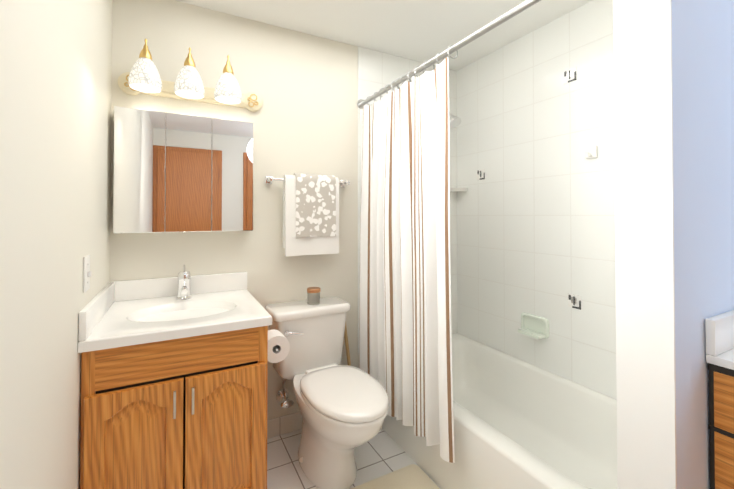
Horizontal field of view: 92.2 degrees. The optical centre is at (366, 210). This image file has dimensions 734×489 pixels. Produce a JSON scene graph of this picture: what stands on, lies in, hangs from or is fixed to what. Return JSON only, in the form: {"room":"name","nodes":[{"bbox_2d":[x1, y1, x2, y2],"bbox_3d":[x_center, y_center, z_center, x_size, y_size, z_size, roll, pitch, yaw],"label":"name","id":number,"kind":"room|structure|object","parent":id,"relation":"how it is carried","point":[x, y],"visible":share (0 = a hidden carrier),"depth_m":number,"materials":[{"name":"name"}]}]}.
{"room":"bathroom","nodes":[
{"label":"bathroom","id":0,"kind":"room"},
{"bbox_2d":[0,0,111,488],"bbox_3d":[-0.451,0.080,0.163,0.100,2.260,3.400,0,-1,-28],"label":"wall","id":1,"kind":"structure","parent":0,"point":[55,116],"depth_m":0.84,"materials":[{"name":"white paint"}]},
{"bbox_2d":[83,255,91,292],"bbox_3d":[-0.927,0.207,1.176,0.016,0.116,0.072,0,-1,-28],"label":"switch plate","id":2,"kind":"object","parent":1,"relation":"attached to","point":[87,273],"visible":0.96,"depth_m":1.16,"materials":[{"name":"white plastic"}]},
{"bbox_2d":[110,0,456,419],"bbox_3d":[0.316,0.108,2.439,3.400,2.260,0.108,0,-1,-28],"label":"wall","id":3,"kind":"structure","parent":0,"point":[311,90],"depth_m":1.94,"materials":[{"name":"white paint"}]},
{"bbox_2d":[113,106,252,232],"bbox_3d":[-0.858,-0.176,1.702,0.582,0.550,0.104,0,-1,-28],"label":"upper cabinet","id":4,"kind":"object","parent":3,"relation":"attached to","point":[174,172],"visible":1,"depth_m":1.64,"materials":[{"name":"white metal"}]},
{"bbox_2d":[118,39,262,111],"bbox_3d":[-0.810,-0.649,1.687,0.645,0.226,0.188,0,-1,-28],"label":"sconce","id":5,"kind":"object","parent":3,"relation":"attached to","point":[142,76],"visible":1,"depth_m":1.64,"materials":[{"name":"beige glass"}]},
{"bbox_2d":[267,411,301,438],"bbox_3d":[-0.326,1.183,2.024,0.709,0.100,0.010,0,-1,-28],"label":"baseboard","id":6,"kind":"structure","parent":3,"relation":"attached to","point":[284,424],"depth_m":1.95,"materials":[{"name":"beige tile"}]},
{"bbox_2d":[276,380,293,407],"bbox_3d":[-0.442,0.955,1.907,0.072,0.195,0.111,0,-1,-28],"label":"supply valve","id":7,"kind":"object","parent":3,"relation":"attached to","point":[282,395],"visible":0.94,"depth_m":1.89,"materials":[{"name":"silver metal"}]},
{"bbox_2d":[265,173,349,255],"bbox_3d":[-0.318,0.018,1.988,0.481,0.449,0.107,0,-1,-28],"label":"towel rail","id":8,"kind":"object","parent":3,"relation":"attached to","point":[310,214],"visible":1,"depth_m":1.94,"materials":[{"name":"white fabric"}]},
{"bbox_2d":[357,0,540,108],"bbox_3d":[0.306,-0.669,1.570,0.064,0.071,1.490,0,-1,-28],"label":"curtain rod","id":9,"kind":"object","parent":3,"relation":"attached to","point":[495,23],"visible":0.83,"depth_m":1.47,"materials":[{"name":"silver metal"}]},
{"bbox_2d":[359,57,454,462],"bbox_3d":[0.160,0.235,1.777,0.094,1.730,0.855,0,-1,-28],"label":"shower curtain","id":10,"kind":"object","parent":9,"relation":"hanging from","point":[405,345],"visible":0.96,"depth_m":1.68,"materials":[{"name":"fabric"}]},
{"bbox_2d":[449,112,460,127],"bbox_3d":[0.538,-0.630,2.374,0.084,0.165,0.231,0,-1,-28],"label":"shower head","id":11,"kind":"object","parent":3,"relation":"attached to","point":[454,121],"visible":0.77,"depth_m":2.30},
{"bbox_2d":[267,428,436,488],"bbox_3d":[1.048,1.244,0.950,3.500,0.050,3.400,0,-1,-28],"label":"floor","id":12,"kind":"structure","parent":0,"point":[382,452],"depth_m":1.74,"materials":[{"name":"white tile"}]},
{"bbox_2d":[78,265,289,488],"bbox_3d":[-0.700,0.739,1.498,0.724,0.974,0.593,0,-1,-28],"label":"bathroom vanity","id":13,"kind":"object","parent":12,"relation":"on","point":[174,376],"visible":1,"depth_m":1.25,"materials":[{"name":"brown wood"}]},
{"bbox_2d":[265,297,388,488],"bbox_3d":[-0.191,0.864,1.667,0.429,0.728,0.762,0,-1,-28],"label":"toilet","id":14,"kind":"object","parent":12,"relation":"on","point":[343,409],"visible":0.98,"depth_m":1.60,"materials":[{"name":"white ceramic"}]},
{"bbox_2d":[307,287,320,304],"bbox_3d":[-0.289,0.460,1.917,0.074,0.085,0.074,0,-1,-28],"label":"candle jar","id":15,"kind":"object","parent":14,"relation":"on","point":[313,295],"visible":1,"depth_m":1.89,"materials":[{"name":"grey glass"}]},
{"bbox_2d":[344,323,350,365],"bbox_3d":[-0.077,0.932,2.072,0.132,0.600,0.136,0,-1,-28],"label":"plunger","id":16,"kind":"object","parent":12,"relation":"on","point":[347,349],"visible":0.04,"depth_m":2.09,"materials":[{"name":"brown wood"}]},
{"bbox_2d":[351,464,439,488],"bbox_3d":[0.240,1.216,1.286,0.390,0.016,0.755,0,-1,-28],"label":"bath rug","id":17,"kind":"object","parent":12,"relation":"on","point":[412,476],"visible":1,"depth_m":1.58,"materials":[{"name":"beige fabric"}]},
{"bbox_2d":[382,333,616,488],"bbox_3d":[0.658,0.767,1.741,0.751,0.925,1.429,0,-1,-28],"label":"bathtub","id":18,"kind":"object","parent":12,"relation":"on","point":[520,424],"visible":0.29,"depth_m":1.70,"materials":[{"name":"white ceramic"}]},
{"bbox_2d":[705,310,733,488],"bbox_3d":[1.542,0.747,0.939,1.245,0.945,0.564,0,-1,-28],"label":"bathroom vanity","id":19,"kind":"object","parent":12,"relation":"on","point":[719,333],"visible":1,"depth_m":0.89,"materials":[{"name":"brown wood"}]},
{"bbox_2d":[175,0,591,70],"bbox_3d":[1.048,-1.065,0.979,3.500,0.050,3.400,0,-1,-28],"label":"ceiling","id":20,"kind":"structure","parent":0,"point":[423,31],"depth_m":1.91,"materials":[{"name":"white paint"}]},
{"bbox_2d":[457,0,616,399],"bbox_3d":[1.034,0.102,1.954,0.112,2.260,1.440,0,-1,-28],"label":"tiled wall","id":21,"kind":"structure","parent":0,"point":[535,208],"depth_m":1.95,"materials":[{"name":"ceramic tile"},{"name":"grout"}]},
{"bbox_2d":[450,188,467,191],"bbox_3d":[0.628,-0.149,2.482,0.115,0.025,0.115,0,-1,-28],"label":"corner shelf","id":22,"kind":"object","parent":21,"relation":"attached to","point":[458,189],"visible":0.82,"depth_m":2.46,"materials":[{"name":"white ceramic"}]},
{"bbox_2d":[518,312,548,338],"bbox_3d":[0.922,0.642,1.979,0.063,0.110,0.170,0,-1,-28],"label":"soap dish","id":23,"kind":"object","parent":21,"relation":"attached to","point":[535,326],"visible":1,"depth_m":1.97,"materials":[{"name":"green ceramic"}]},
{"bbox_2d":[585,145,597,158],"bbox_3d":[1.080,-0.286,1.714,0.045,0.060,0.055,0,-1,-28],"label":"wall hook","id":24,"kind":"object","parent":21,"relation":"attached to","point":[590,152],"visible":1,"depth_m":1.71,"materials":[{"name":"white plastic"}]},
{"bbox_2d":[672,0,733,488],"bbox_3d":[1.620,0.095,1.381,2.100,2.260,0.124,0,-1,-28],"label":"wall","id":25,"kind":"structure","parent":0,"point":[703,90],"depth_m":0.90,"materials":[{"name":"blue paint"}]},
{"bbox_2d":[613,0,676,488],"bbox_3d":[0.691,0.089,0.884,0.006,2.260,0.124,0,-1,-28],"label":"wall","id":26,"kind":"structure","parent":25,"relation":"attached to","point":[645,285],"depth_m":0.88,"materials":[{"name":"white paint"}]}
]}

